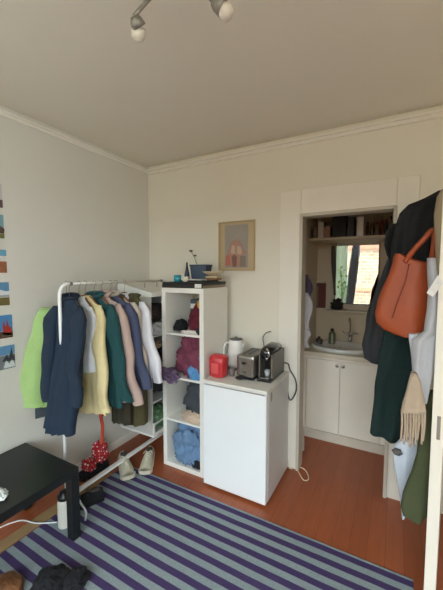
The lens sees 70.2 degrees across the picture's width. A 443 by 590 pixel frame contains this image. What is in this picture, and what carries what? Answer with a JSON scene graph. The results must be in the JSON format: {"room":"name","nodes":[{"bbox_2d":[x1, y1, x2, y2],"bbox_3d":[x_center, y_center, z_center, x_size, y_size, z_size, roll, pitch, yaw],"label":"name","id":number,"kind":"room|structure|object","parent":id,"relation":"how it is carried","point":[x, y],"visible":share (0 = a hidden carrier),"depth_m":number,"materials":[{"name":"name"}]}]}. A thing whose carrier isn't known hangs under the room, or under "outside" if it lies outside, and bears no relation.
{"room":"studio apartment","nodes":[
{"label":"studio apartment","id":0,"kind":"room"},
{"bbox_2d":[0,105,149,464],"bbox_3d":[-1.709,0.170,1.607,0.100,2.672,4.030,2,5,29],"label":"wall","id":1,"kind":"structure","parent":0,"point":[71,212],"depth_m":2.34,"materials":[{"name":"paint"}]},
{"bbox_2d":[0,184,2,207],"bbox_3d":[-1.422,-0.626,1.964,0.002,0.150,0.105,2,5,29],"label":"print","id":2,"kind":"object","parent":1,"relation":"attached to","point":[1,191],"visible":1,"depth_m":2.00},
{"bbox_2d":[0,214,4,238],"bbox_3d":[-1.421,-0.434,1.978,0.002,0.151,0.105,2,5,29],"label":"print","id":3,"kind":"object","parent":1,"relation":"attached to","point":[2,234],"visible":1,"depth_m":2.01},
{"bbox_2d":[0,249,6,272],"bbox_3d":[-1.419,-0.215,1.999,0.002,0.150,0.105,2,5,29],"label":"print","id":4,"kind":"object","parent":1,"relation":"attached to","point":[3,255],"visible":1,"depth_m":2.03},
{"bbox_2d":[0,282,9,305],"bbox_3d":[-1.415,-0.006,2.020,0.002,0.151,0.105,2,5,29],"label":"print","id":5,"kind":"object","parent":1,"relation":"attached to","point":[4,286],"visible":1,"depth_m":2.04},
{"bbox_2d":[0,314,12,338],"bbox_3d":[-1.410,0.206,2.044,0.002,0.152,0.105,2,5,29],"label":"print","id":6,"kind":"object","parent":1,"relation":"attached to","point":[6,322],"visible":1,"depth_m":2.06},
{"bbox_2d":[0,344,15,370],"bbox_3d":[-1.407,0.408,2.064,0.002,0.156,0.105,2,5,29],"label":"print","id":7,"kind":"object","parent":1,"relation":"attached to","point":[7,353],"visible":1,"depth_m":2.07},
{"bbox_2d":[0,108,147,172],"bbox_3d":[-1.656,-1.113,1.486,0.022,0.035,3.830,2,5,29],"label":"trim","id":8,"kind":"structure","parent":1,"relation":"attached to","point":[4,113],"depth_m":2.36,"materials":[{"name":"paint"}]},
{"bbox_2d":[76,431,139,471],"bbox_3d":[-1.660,1.470,1.673,0.012,0.070,3.830,2,5,29],"label":"baseboard","id":9,"kind":"structure","parent":1,"relation":"attached to","point":[132,434],"depth_m":2.94,"materials":[{"name":"paint"}]},
{"bbox_2d":[86,291,133,408],"bbox_3d":[-0.883,0.385,2.245,0.589,0.828,0.132,1,4,20],"label":"sweater","id":10,"kind":"object","parent":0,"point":[118,390],"visible":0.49,"depth_m":2.15,"materials":[{"name":"fabric"}]},
{"bbox_2d":[0,0,442,166],"bbox_3d":[0.074,-1.143,0.536,4.166,0.100,4.050,2,5,29],"label":"ceiling","id":11,"kind":"structure","parent":0,"point":[198,83],"depth_m":1.63,"materials":[{"name":"paint"}]},
{"bbox_2d":[130,0,233,42],"bbox_3d":[-0.194,-1.007,0.970,0.371,0.232,0.340,2,5,29],"label":"ceiling spotlight","id":12,"kind":"object","parent":11,"relation":"attached to","point":[223,9],"visible":1,"depth_m":1.08,"materials":[{"name":"metal"}]},
{"bbox_2d":[0,434,442,589],"bbox_3d":[0.345,1.567,1.220,4.166,0.060,5.170,2,5,29],"label":"floor","id":13,"kind":"structure","parent":0,"point":[342,506],"depth_m":2.19,"materials":[{"name":"laminate"}]},
{"bbox_2d":[0,520,56,527],"bbox_3d":[-1.325,1.475,1.967,0.524,0.015,0.163,-2,5,-31],"label":"cable","id":14,"kind":"object","parent":13,"relation":"on","point":[17,520],"visible":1,"depth_m":2.03,"materials":[{"name":"plastic"}]},
{"bbox_2d":[0,472,111,552],"bbox_3d":[-1.255,1.482,1.948,0.085,0.006,1.400,2,5,29],"label":"rug underlay","id":15,"kind":"object","parent":13,"relation":"on","point":[27,528],"visible":0.61,"depth_m":2.02,"materials":[{"name":"fabric"}]},
{"bbox_2d":[79,459,108,481],"bbox_3d":[-1.039,1.388,2.533,0.104,0.098,0.258,3,5,36],"label":"shoe","id":16,"kind":"object","parent":13,"relation":"on","point":[83,476],"visible":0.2,"depth_m":2.50,"materials":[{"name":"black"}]},
{"bbox_2d":[81,414,109,472],"bbox_3d":[-1.002,1.085,2.491,0.215,0.583,0.167,-2,5,-26],"label":"bag","id":17,"kind":"object","parent":16,"relation":"on","point":[99,451],"visible":0.7,"depth_m":2.48,"materials":[{"name":"red fabric"}]},
{"bbox_2d":[58,279,165,491],"bbox_3d":[-0.784,0.660,2.561,0.032,1.557,1.119,2,5,29],"label":"clothes rack","id":18,"kind":"object","parent":13,"relation":"on","point":[98,476],"visible":0.41,"depth_m":2.30,"materials":[{"name":"white metal"}]},
{"bbox_2d":[67,281,79,306],"bbox_3d":[-0.997,-0.001,2.065,0.197,0.180,0.014,2,4,25],"label":"clothes hanger","id":19,"kind":"object","parent":18,"relation":"hanging from","point":[77,302],"visible":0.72,"depth_m":2.05,"materials":[{"name":"black plastic"}]},
{"bbox_2d":[40,292,86,436],"bbox_3d":[-1.020,0.434,2.047,0.374,0.897,0.227,2,5,29],"label":"coat","id":20,"kind":"object","parent":19,"relation":"hanging from","point":[61,387],"visible":0.95,"depth_m":2.01,"materials":[{"name":"fabric"}]},
{"bbox_2d":[82,281,97,304],"bbox_3d":[-0.954,-0.010,2.207,0.227,0.181,0.014,2,4,21],"label":"clothes hanger","id":21,"kind":"object","parent":18,"relation":"hanging from","point":[85,294],"visible":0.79,"depth_m":2.19,"materials":[{"name":"brown wood"}]},
{"bbox_2d":[79,295,110,415],"bbox_3d":[-0.965,0.428,2.212,0.444,0.848,0.117,2,4,22],"label":"blouse","id":22,"kind":"object","parent":21,"relation":"hanging from","point":[95,384],"visible":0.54,"depth_m":2.12,"materials":[{"name":"fabric"}]},
{"bbox_2d":[78,296,95,372],"bbox_3d":[-0.980,0.269,2.183,0.311,0.528,0.060,2,4,24],"label":"shirt","id":23,"kind":"object","parent":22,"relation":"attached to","point":[89,366],"visible":0.44,"depth_m":2.13,"materials":[{"name":"fabric"}]},
{"bbox_2d":[118,282,162,437],"bbox_3d":[-0.647,0.533,2.852,0.390,1.300,0.375,2,5,29],"label":"organizer","id":24,"kind":"object","parent":18,"relation":"hanging from","point":[150,292],"visible":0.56,"depth_m":2.69,"materials":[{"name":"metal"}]},
{"bbox_2d":[151,303,161,319],"bbox_3d":[-0.631,0.142,2.816,0.298,0.130,0.352,2,5,29],"label":"folded clothes","id":25,"kind":"object","parent":24,"relation":"on","point":[156,308],"visible":0.38,"depth_m":2.71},
{"bbox_2d":[152,321,161,334],"bbox_3d":[-0.560,0.279,2.735,0.134,0.103,0.209,2,5,29],"label":"hat","id":26,"kind":"object","parent":24,"relation":"on","point":[156,326],"visible":0.66,"depth_m":2.67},
{"bbox_2d":[153,403,162,427],"bbox_3d":[-0.585,1.064,2.827,0.257,0.179,0.210,-4,5,-41],"label":"bag","id":27,"kind":"object","parent":24,"relation":"on","point":[157,409],"visible":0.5,"depth_m":2.76,"materials":[{"name":"plastic"}]},
{"bbox_2d":[153,382,162,392],"bbox_3d":[-0.619,0.763,2.843,0.316,0.156,0.329,2,5,29],"label":"folded clothes","id":28,"kind":"object","parent":24,"relation":"on","point":[156,387],"visible":0.17,"depth_m":2.73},
{"bbox_2d":[153,391,162,403],"bbox_3d":[-0.650,0.891,2.878,0.365,0.012,0.355,2,5,29],"label":"shelf","id":29,"kind":"object","parent":24,"relation":"attached to","point":[157,396],"depth_m":2.77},
{"bbox_3d":[-0.765,-0.029,2.484,0.293,0.182,0.054,2,5,29],"label":"clothes hanger","id":30,"kind":"object","parent":18,"relation":"hanging from","visible":0},
{"bbox_2d":[128,293,147,426],"bbox_3d":[-0.672,0.504,2.472,0.189,1.038,0.126,2,5,29],"label":"trousers","id":31,"kind":"object","parent":30,"relation":"hanging from","point":[139,414],"visible":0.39,"depth_m":2.44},
{"bbox_2d":[120,293,162,383],"bbox_3d":[-0.738,0.320,2.476,0.646,0.670,0.134,2,4,21],"label":"t-shirt","id":32,"kind":"object","parent":30,"relation":"hanging from","point":[154,361],"visible":0.34,"depth_m":2.35,"materials":[{"name":"fabric"}]},
{"bbox_2d":[138,446,154,474],"bbox_3d":[-0.621,1.379,2.648,0.118,0.111,0.292,0,4,-3],"label":"sneaker","id":33,"kind":"object","parent":13,"relation":"on","point":[146,467],"visible":1,"depth_m":2.59,"materials":[{"name":"beige fabric"}]},
{"bbox_2d":[162,287,226,477],"bbox_3d":[-0.219,0.681,2.696,0.404,1.497,0.390,2,5,29],"label":"shelf unit","id":34,"kind":"object","parent":13,"relation":"on","point":[212,336],"visible":0.59,"depth_m":2.61,"materials":[{"name":"white laminate"}]},
{"bbox_2d":[161,366,180,383],"bbox_3d":[-0.449,0.649,2.571,0.269,0.132,0.125,2,5,29],"label":"scarf","id":35,"kind":"object","parent":34,"relation":"on","point":[170,375],"visible":0.84,"depth_m":2.52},
{"bbox_2d":[173,318,187,330],"bbox_3d":[-0.335,0.240,2.612,0.122,0.099,0.133,0,4,4],"label":"beanie","id":36,"kind":"object","parent":34,"relation":"on","point":[181,324],"visible":0.95,"depth_m":2.57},
{"bbox_2d":[173,423,199,468],"bbox_3d":[-0.251,1.227,2.678,0.326,0.326,0.305,2,5,29],"label":"jeans","id":37,"kind":"object","parent":34,"relation":"on","point":[186,439],"visible":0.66,"depth_m":2.56,"materials":[{"name":"fabric"}]},
{"bbox_2d":[191,460,199,469],"bbox_3d":[-0.204,1.362,2.553,0.116,0.070,0.066,2,5,29],"label":"pouch","id":38,"kind":"object","parent":37,"relation":"on","point":[196,465],"visible":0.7,"depth_m":2.52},
{"bbox_2d":[175,336,199,377],"bbox_3d":[-0.240,0.495,2.638,0.320,0.330,0.310,2,5,29],"label":"sweater","id":39,"kind":"object","parent":34,"relation":"on","point":[187,355],"visible":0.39,"depth_m":2.53,"materials":[{"name":"fabric"}]},
{"bbox_2d":[181,330,197,334],"bbox_3d":[-0.243,0.293,2.497,0.202,0.031,0.064,2,5,29],"label":"cloth","id":40,"kind":"object","parent":34,"relation":"on","point":[191,332],"visible":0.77,"depth_m":2.48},
{"bbox_2d":[181,410,199,423],"bbox_3d":[-0.230,0.983,2.591,0.224,0.074,0.159,2,5,29],"label":"hat","id":41,"kind":"object","parent":34,"relation":"on","point":[187,415],"visible":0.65,"depth_m":2.53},
{"bbox_2d":[183,382,199,413],"bbox_3d":[-0.196,0.847,2.667,0.247,0.315,0.274,2,5,29],"label":"sweater","id":42,"kind":"object","parent":34,"relation":"on","point":[191,399],"visible":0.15,"depth_m":2.56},
{"bbox_2d":[188,304,198,330],"bbox_3d":[-0.189,0.188,2.549,0.166,0.236,0.162,2,5,29],"label":"scarf","id":43,"kind":"object","parent":34,"relation":"on","point":[193,321],"visible":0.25,"depth_m":2.49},
{"bbox_2d":[187,359,199,380],"bbox_3d":[-0.206,0.571,2.535,0.156,0.193,0.135,2,5,29],"label":"shirt","id":44,"kind":"object","parent":34,"relation":"on","point":[193,373],"visible":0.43,"depth_m":2.48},
{"bbox_2d":[162,281,225,288],"bbox_3d":[-0.225,-0.089,2.638,0.389,0.048,0.382,2,5,29],"label":"board game box","id":45,"kind":"object","parent":34,"relation":"on","point":[171,284],"visible":0.94,"depth_m":2.49,"materials":[{"name":"black cardboard"}]},
{"bbox_2d":[184,262,189,278],"bbox_3d":[-0.285,-0.191,2.596,0.044,0.160,0.043,2,5,29],"label":"spray bottle","id":46,"kind":"object","parent":45,"relation":"on","point":[186,274],"visible":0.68,"depth_m":2.58,"materials":[{"name":"glass"}]},
{"bbox_2d":[180,280,218,281],"bbox_3d":[-0.181,-0.116,2.590,0.226,0.012,0.240,2,5,29],"label":"book","id":47,"kind":"object","parent":45,"relation":"on","point":[180,280],"visible":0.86,"depth_m":2.49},
{"bbox_2d":[189,264,212,278],"bbox_3d":[-0.172,-0.195,2.648,0.165,0.118,0.106,2,5,29],"label":"storage box","id":48,"kind":"object","parent":47,"relation":"on","point":[196,270],"visible":0.91,"depth_m":2.61,"materials":[{"name":"plastic"}]},
{"bbox_2d":[205,278,221,279],"bbox_3d":[-0.075,-0.132,2.599,0.130,0.018,0.080,2,5,29],"label":"paperback book","id":49,"kind":"object","parent":47,"relation":"on","point":[205,278],"visible":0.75,"depth_m":2.56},
{"bbox_3d":[-0.075,-0.150,2.597,0.116,0.017,0.080,2,5,29],"label":"paperback book","id":50,"kind":"object","parent":49,"relation":"on","visible":0},
{"bbox_2d":[202,271,224,275],"bbox_3d":[-0.066,-0.177,2.591,0.184,0.034,0.183,2,5,29],"label":"dish","id":51,"kind":"object","parent":50,"relation":"on","point":[211,273],"visible":1,"depth_m":2.53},
{"bbox_2d":[190,298,198,311],"bbox_3d":[-0.169,0.165,2.699,0.150,0.260,0.133,2,5,29],"label":"box","id":52,"kind":"object","parent":34,"relation":"on","point":[193,302],"visible":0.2,"depth_m":2.66,"materials":[{"name":"cardboard"}]},
{"bbox_2d":[0,467,413,589],"bbox_3d":[-0.337,1.523,1.364,2.069,0.008,1.825,2,5,29],"label":"striped rug","id":53,"kind":"object","parent":13,"relation":"on","point":[148,532],"visible":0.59,"depth_m":1.82,"materials":[{"name":"fabric"}]},
{"bbox_2d":[0,571,24,589],"bbox_3d":[-1.094,1.475,1.601,0.158,0.057,0.176,-2,4,-24],"label":"pouch","id":54,"kind":"object","parent":53,"relation":"on","point":[10,580],"visible":1,"depth_m":1.60,"materials":[{"name":"leather"}]},
{"bbox_2d":[0,443,80,540],"bbox_3d":[-1.239,1.264,1.813,0.558,0.444,0.548,2,5,29],"label":"side table","id":55,"kind":"object","parent":53,"relation":"on","point":[29,473],"visible":1,"depth_m":1.87,"materials":[{"name":"black laminate"}]},
{"bbox_2d":[0,487,8,500],"bbox_3d":[-1.166,1.038,1.641,0.107,0.031,0.100,-1,4,-14],"label":"tissue","id":56,"kind":"object","parent":55,"relation":"on","point":[3,491],"visible":1,"depth_m":1.64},
{"bbox_2d":[30,563,90,589],"bbox_3d":[-0.830,1.458,1.630,0.292,0.080,0.183,-1,4,-15],"label":"garment","id":57,"kind":"object","parent":53,"relation":"on","point":[55,577],"visible":1,"depth_m":1.60,"materials":[{"name":"fabric"}]},
{"bbox_2d":[57,488,66,529],"bbox_3d":[-1.002,1.356,2.010,0.082,0.232,0.082,2,5,29],"label":"water bottle","id":58,"kind":"object","parent":53,"relation":"on","point":[61,497],"visible":0.59,"depth_m":1.98,"materials":[{"name":"white plastic"}]},
{"bbox_2d":[80,487,103,509],"bbox_3d":[-0.956,1.411,2.189,0.256,0.098,0.104,-2,5,-31],"label":"shoe","id":59,"kind":"object","parent":53,"relation":"on","point":[95,495],"visible":0.7,"depth_m":2.19,"materials":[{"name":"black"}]},
{"bbox_2d":[118,451,135,480],"bbox_3d":[-0.781,1.376,2.565,0.120,0.113,0.297,-2,5,-27],"label":"sneaker","id":60,"kind":"object","parent":53,"relation":"on","point":[126,470],"visible":0.94,"depth_m":2.50,"materials":[{"name":"beige fabric"}]},
{"bbox_2d":[203,369,288,504],"bbox_3d":[0.205,1.035,2.482,0.506,0.822,0.512,2,5,29],"label":"fridge","id":61,"kind":"object","parent":13,"relation":"on","point":[245,422],"visible":0.89,"depth_m":2.26,"materials":[{"name":"metal"}]},
{"bbox_2d":[209,353,227,377],"bbox_3d":[-0.023,0.540,2.425,0.136,0.173,0.122,2,5,29],"label":"container","id":62,"kind":"object","parent":61,"relation":"on","point":[218,362],"visible":1,"depth_m":2.38,"materials":[{"name":"plastic"}]},
{"bbox_2d":[229,367,234,376],"bbox_3d":[0.082,0.596,2.438,0.048,0.060,0.047,2,5,29],"label":"glass tumbler","id":63,"kind":"object","parent":61,"relation":"on","point":[231,369],"visible":1,"depth_m":2.42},
{"bbox_2d":[223,336,244,369],"bbox_3d":[0.117,0.478,2.642,0.157,0.265,0.169,-2,5,-31],"label":"electric kettle","id":64,"kind":"object","parent":61,"relation":"on","point":[236,345],"visible":0.73,"depth_m":2.58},
{"bbox_2d":[237,348,260,380],"bbox_3d":[0.236,0.530,2.451,0.147,0.188,0.298,2,5,29],"label":"toaster","id":65,"kind":"object","parent":61,"relation":"on","point":[248,360],"visible":0.8,"depth_m":2.34,"materials":[{"name":"metal"}]},
{"bbox_2d":[257,342,283,382],"bbox_3d":[0.381,0.496,2.417,0.110,0.262,0.314,2,5,29],"label":"coffee machine","id":66,"kind":"object","parent":61,"relation":"on","point":[271,356],"visible":1,"depth_m":2.35,"materials":[{"name":"silver metal"}]},
{"bbox_2d":[260,374,270,379],"bbox_3d":[0.340,0.607,2.352,0.074,0.008,0.120,2,5,29],"label":"drip tray","id":67,"kind":"object","parent":66,"relation":"on","point":[262,376],"depth_m":2.33,"materials":[{"name":"metal"}]},
{"bbox_2d":[284,362,296,400],"bbox_3d":[0.554,0.699,2.543,0.115,0.314,0.025,2,4,21],"label":"power cable","id":68,"kind":"object","parent":66,"relation":"attached to","point":[284,362],"visible":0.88,"depth_m":2.53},
{"bbox_2d":[288,461,308,480],"bbox_3d":[0.643,1.412,2.551,0.110,0.062,0.205,-2,5,-30],"label":"cable","id":69,"kind":"object","parent":13,"relation":"on","point":[288,461],"visible":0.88,"depth_m":2.54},
{"bbox_2d":[303,340,384,454],"bbox_3d":[1.282,0.967,3.159,0.800,0.862,0.602,2,5,29],"label":"vanity cabinet","id":70,"kind":"object","parent":13,"relation":"on","point":[338,389],"visible":0.78,"depth_m":2.94,"materials":[{"name":"white wood"}]},
{"bbox_2d":[304,340,372,363],"bbox_3d":[1.284,0.559,3.133,0.800,0.044,0.593,2,5,29],"label":"countertop","id":71,"kind":"structure","parent":70,"relation":"on","point":[310,351],"depth_m":2.93,"materials":[{"name":"stone"}]},
{"bbox_2d":[328,329,335,344],"bbox_3d":[1.161,0.438,3.306,0.072,0.170,0.072,2,5,29],"label":"soap dispenser","id":72,"kind":"object","parent":71,"relation":"on","point":[332,335],"visible":0.92,"depth_m":3.28,"materials":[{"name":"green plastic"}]},
{"bbox_2d":[311,340,362,354],"bbox_3d":[1.190,0.517,3.146,0.570,0.035,0.433,2,5,29],"label":"basin","id":73,"kind":"object","parent":71,"relation":"in","point":[341,347],"visible":0.8,"depth_m":3.14,"materials":[{"name":"ceramic"}]},
{"bbox_2d":[342,318,357,341],"bbox_3d":[1.334,0.377,3.296,0.130,0.295,0.127,-2,4,-23],"label":"tap","id":74,"kind":"object","parent":71,"relation":"on","point":[349,320],"visible":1,"depth_m":3.30,"materials":[{"name":"silver metal"}]},
{"bbox_2d":[148,105,442,513],"bbox_3d":[1.021,0.118,2.341,3.966,2.672,0.100,2,5,29],"label":"wall","id":75,"kind":"structure","parent":0,"point":[186,205],"depth_m":2.63,"materials":[{"name":"paint"}]},
{"bbox_2d":[218,219,254,270],"bbox_3d":[0.128,-0.425,2.727,0.346,0.425,0.021,2,5,29],"label":"framed picture","id":76,"kind":"object","parent":75,"relation":"attached to","point":[236,239],"visible":1,"depth_m":2.73,"materials":[{"name":"paper"}]},
{"bbox_2d":[147,108,442,174],"bbox_3d":[0.988,-1.157,2.191,3.966,0.043,0.035,2,5,29],"label":"trim","id":77,"kind":"structure","parent":75,"relation":"attached to","point":[438,113],"depth_m":2.36,"materials":[{"name":"paint"}]},
{"bbox_2d":[278,175,420,500],"bbox_3d":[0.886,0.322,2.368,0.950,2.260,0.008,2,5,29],"label":"trim","id":78,"kind":"structure","parent":75,"relation":"attached to","point":[401,192],"depth_m":2.47,"materials":[{"name":"paint"}]},
{"bbox_2d":[424,202,442,589],"bbox_3d":[1.211,0.482,1.732,0.054,2.008,0.768,3,5,36],"label":"door","id":79,"kind":"structure","parent":75,"relation":"in","point":[436,449],"depth_m":1.44,"materials":[{"name":"wood"}]},
{"bbox_2d":[375,227,434,337],"bbox_3d":[0.926,-0.056,1.597,0.258,0.539,0.140,2,5,29],"label":"bag","id":80,"kind":"object","parent":79,"relation":"hanging from","point":[401,307],"visible":0.82,"depth_m":1.56,"materials":[{"name":"leather"}]},
{"bbox_2d":[393,435,417,519],"bbox_3d":[0.996,0.986,1.717,0.120,0.464,0.068,2,5,29],"label":"umbrella","id":81,"kind":"object","parent":79,"relation":"hanging from","point":[403,464],"visible":0.44,"depth_m":1.69,"materials":[{"name":"fabric"}]},
{"bbox_2d":[392,448,402,455],"bbox_3d":[0.940,0.840,1.686,0.053,0.041,0.027,2,5,29],"label":"glove","id":82,"kind":"object","parent":81,"relation":"on","point":[396,451],"visible":1,"depth_m":1.68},
{"bbox_2d":[400,371,425,446],"bbox_3d":[0.912,0.546,1.498,0.104,0.369,0.049,2,5,29],"label":"scarf","id":83,"kind":"object","parent":79,"relation":"hanging from","point":[413,403],"visible":1,"depth_m":1.49,"materials":[{"name":"fabric"}]},
{"bbox_2d":[391,190,440,336],"bbox_3d":[1.029,-0.147,1.685,0.222,0.761,0.145,2,5,29],"label":"jacket","id":84,"kind":"object","parent":79,"relation":"hanging from","point":[417,218],"visible":0.31,"depth_m":1.63,"materials":[{"name":"fabric"}]},
{"bbox_2d":[400,389,432,524],"bbox_3d":[0.984,0.805,1.575,0.137,0.680,0.085,2,5,29],"label":"jacket","id":85,"kind":"object","parent":79,"relation":"hanging from","point":[414,501],"visible":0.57,"depth_m":1.55,"materials":[{"name":"fabric"}]},
{"bbox_2d":[411,258,438,403],"bbox_3d":[0.966,0.171,1.489,0.109,0.687,0.077,2,5,29],"label":"shirt","id":86,"kind":"object","parent":79,"relation":"hanging from","point":[423,344],"visible":0.63,"depth_m":1.47,"materials":[{"name":"fabric"}]},
{"bbox_2d":[409,333,419,350],"bbox_3d":[0.962,0.288,1.552,0.076,0.206,0.044,2,5,29],"label":"white sleeve","id":87,"kind":"object","parent":86,"relation":"attached to","point":[411,335],"visible":0.19,"depth_m":1.54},
{"bbox_2d":[427,276,442,296],"bbox_3d":[0.951,-0.040,1.403,0.061,0.098,0.004,2,5,29],"label":"ribbon","id":88,"kind":"object","parent":79,"relation":"hanging from","point":[437,283],"visible":1,"depth_m":1.40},
{"bbox_2d":[434,189,442,273],"bbox_3d":[1.000,-0.281,1.407,0.092,0.375,0.064,2,5,29],"label":"coat","id":89,"kind":"object","parent":79,"relation":"hanging from","point":[438,206],"visible":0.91,"depth_m":1.40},
{"bbox_3d":[1.205,-0.450,1.797,0.061,0.032,0.360,2,5,29],"label":"hook rack","id":90,"kind":"object","parent":79,"relation":"attached to","visible":0},
{"bbox_2d":[362,223,395,364],"bbox_3d":[1.071,-0.012,1.922,0.380,0.935,0.179,2,5,29],"label":"coat","id":91,"kind":"object","parent":90,"relation":"hanging from","point":[373,334],"visible":0.23,"depth_m":1.98,"materials":[{"name":"fabric"}]},
{"bbox_2d":[370,329,411,443],"bbox_3d":[1.032,0.455,1.866,0.252,0.864,0.122,2,5,29],"label":"coat","id":92,"kind":"object","parent":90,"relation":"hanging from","point":[394,368],"visible":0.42,"depth_m":1.85,"materials":[{"name":"fabric"}]},
{"bbox_2d":[304,218,317,348],"bbox_3d":[0.787,0.228,3.131,0.080,2.340,1.040,2,5,29],"label":"wall","id":93,"kind":"structure","parent":0,"point":[311,248],"depth_m":3.35,"materials":[{"name":"paint"}]},
{"bbox_2d":[304,328,310,347],"bbox_3d":[0.734,0.382,2.771,0.111,0.176,0.058,2,5,29],"label":"towel","id":94,"kind":"object","parent":93,"relation":"hanging from","point":[307,334],"visible":0.5,"depth_m":2.75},
{"bbox_2d":[305,293,312,330],"bbox_3d":[0.754,0.155,2.802,0.112,0.348,0.056,1,4,18],"label":"striped towel","id":95,"kind":"object","parent":93,"relation":"hanging from","point":[308,302],"visible":0.52,"depth_m":2.77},
{"bbox_2d":[316,212,392,343],"bbox_3d":[1.468,0.209,3.394,1.015,2.340,0.080,2,5,29],"label":"wall","id":96,"kind":"structure","parent":0,"point":[326,321],"depth_m":3.45,"materials":[{"name":"paint"}]},
{"bbox_2d":[316,281,326,307],"bbox_3d":[1.073,-0.006,3.523,0.184,0.298,0.049,2,5,29],"label":"picture","id":97,"kind":"object","parent":96,"relation":"attached to","point":[321,287],"visible":0.59,"depth_m":3.51},
{"bbox_2d":[331,246,335,294],"bbox_3d":[1.214,-0.262,3.407,0.060,0.534,0.028,2,4,23],"label":"towel","id":98,"kind":"object","parent":96,"relation":"hanging from","point":[333,253],"visible":1,"depth_m":3.39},
{"bbox_2d":[308,235,384,243],"bbox_3d":[1.341,-0.548,3.112,0.852,0.022,0.439,2,5,29],"label":"wall shelf","id":99,"kind":"object","parent":96,"relation":"attached to","point":[370,238],"visible":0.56,"depth_m":3.06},
{"bbox_2d":[318,222,325,237],"bbox_3d":[1.015,-0.647,3.183,0.054,0.165,0.100,2,5,29],"label":"box","id":100,"kind":"object","parent":99,"relation":"on","point":[321,225],"visible":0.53,"depth_m":3.14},
{"bbox_2d":[324,227,331,237],"bbox_3d":[1.064,-0.619,3.147,0.057,0.113,0.100,2,5,29],"label":"box","id":101,"kind":"object","parent":99,"relation":"on","point":[327,230],"visible":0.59,"depth_m":3.11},
{"bbox_2d":[332,216,348,236],"bbox_3d":[1.180,-0.674,3.124,0.129,0.226,0.160,2,5,29],"label":"box","id":102,"kind":"object","parent":99,"relation":"on","point":[339,223],"visible":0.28,"depth_m":3.05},
{"bbox_2d":[347,217,355,236],"bbox_3d":[1.270,-0.655,3.076,0.064,0.195,0.140,2,5,29],"label":"box","id":103,"kind":"object","parent":99,"relation":"on","point":[351,221],"visible":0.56,"depth_m":3.02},
{"bbox_2d":[357,217,364,235],"bbox_3d":[1.304,-0.635,2.949,0.060,0.175,0.090,2,5,29],"label":"box","id":104,"kind":"object","parent":99,"relation":"on","point":[360,220],"visible":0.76,"depth_m":2.91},
{"bbox_2d":[370,219,373,234],"bbox_3d":[1.413,-0.630,2.948,0.033,0.165,0.032,2,5,29],"label":"toiletry bottle","id":105,"kind":"object","parent":99,"relation":"on","point":[372,223],"visible":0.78,"depth_m":2.94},
{"bbox_2d":[379,216,383,234],"bbox_3d":[1.480,-0.638,2.910,0.032,0.185,0.032,2,5,29],"label":"toiletry bottle","id":106,"kind":"object","parent":99,"relation":"on","point":[381,221],"visible":0.8,"depth_m":2.90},
{"bbox_2d":[325,309,367,313],"bbox_3d":[1.327,0.171,3.360,0.413,0.020,0.110,2,5,29],"label":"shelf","id":107,"kind":"structure","parent":96,"relation":"attached to","point":[327,310],"depth_m":3.33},
{"bbox_2d":[330,298,343,309],"bbox_3d":[1.247,0.092,3.398,0.146,0.131,0.091,2,5,29],"label":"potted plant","id":108,"kind":"object","parent":107,"relation":"on","point":[336,304],"visible":1,"depth_m":3.38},
{"bbox_2d":[335,242,380,304],"bbox_3d":[1.435,-0.249,3.299,0.488,0.708,0.059,2,5,29],"label":"wall mirror","id":109,"kind":"object","parent":96,"relation":"attached to","point":[357,263],"visible":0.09,"depth_m":3.31,"materials":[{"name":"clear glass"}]},
{"bbox_3d":[-0.806,-0.024,2.410,0.263,0.182,0.063,2,5,29],"label":"clothes hanger","id":110,"kind":"object","parent":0,"visible":0},
{"bbox_2d":[112,294,131,425],"bbox_3d":[-0.777,0.493,2.416,0.184,1.008,0.097,2,5,29],"label":"skirt","id":111,"kind":"object","parent":110,"relation":"hanging from","point":[122,415],"visible":0.23,"depth_m":2.40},
{"bbox_2d":[123,298,147,368],"bbox_3d":[-0.817,0.324,2.407,0.585,0.668,0.122,1,4,18],"label":"jumper","id":112,"kind":"object","parent":110,"relation":"hanging from","point":[134,305],"visible":0.1,"depth_m":2.31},
{"bbox_3d":[-1.077,0.000,2.190,0.179,0.199,0.014,2,5,29],"label":"clothes hanger","id":113,"kind":"object","parent":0,"visible":0},
{"bbox_2d":[20,305,57,407],"bbox_3d":[-1.183,0.418,2.208,0.397,0.788,0.125,0,4,-6],"label":"jacket","id":114,"kind":"object","parent":113,"relation":"hanging from","point":[30,377],"visible":0.38,"depth_m":2.15,"materials":[{"name":"fabric"}]},
{"bbox_2d":[35,407,46,418],"bbox_3d":[-1.181,0.585,2.249,0.266,0.568,0.084,-1,4,-7],"label":"trousers","id":115,"kind":"object","parent":114,"relation":"hanging from","point":[40,412],"visible":0.06,"depth_m":2.22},
{"bbox_3d":[-0.878,-0.016,2.302,0.278,0.182,0.061,2,5,29],"label":"clothes hanger","id":116,"kind":"object","parent":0,"visible":0},
{"bbox_2d":[99,290,143,405],"bbox_3d":[-0.839,0.377,2.292,0.617,0.818,0.132,1,4,19],"label":"cardigan","id":117,"kind":"object","parent":116,"relation":"hanging from","point":[131,381],"visible":0.26,"depth_m":2.19,"materials":[{"name":"fabric"}]},
{"bbox_3d":[0.699,-0.176,2.819,0.037,0.030,0.220,2,5,29],"label":"hooks","id":118,"kind":"object","parent":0,"visible":0},
{"bbox_2d":[305,275,312,295],"bbox_3d":[0.779,-0.062,2.849,0.088,0.242,0.046,2,5,29],"label":"cloth","id":119,"kind":"object","parent":118,"relation":"hanging from","point":[308,285],"visible":0.56,"depth_m":2.83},
{"bbox_3d":[-0.833,-0.021,2.362,0.277,0.182,0.066,2,5,29],"label":"clothes hanger","id":120,"kind":"object","parent":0,"visible":0},
{"bbox_2d":[107,290,151,395],"bbox_3d":[-0.788,0.357,2.353,0.614,0.787,0.139,1,4,18],"label":"shirt","id":121,"kind":"object","parent":120,"relation":"hanging from","point":[142,375],"visible":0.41,"depth_m":2.25,"materials":[{"name":"fabric"}]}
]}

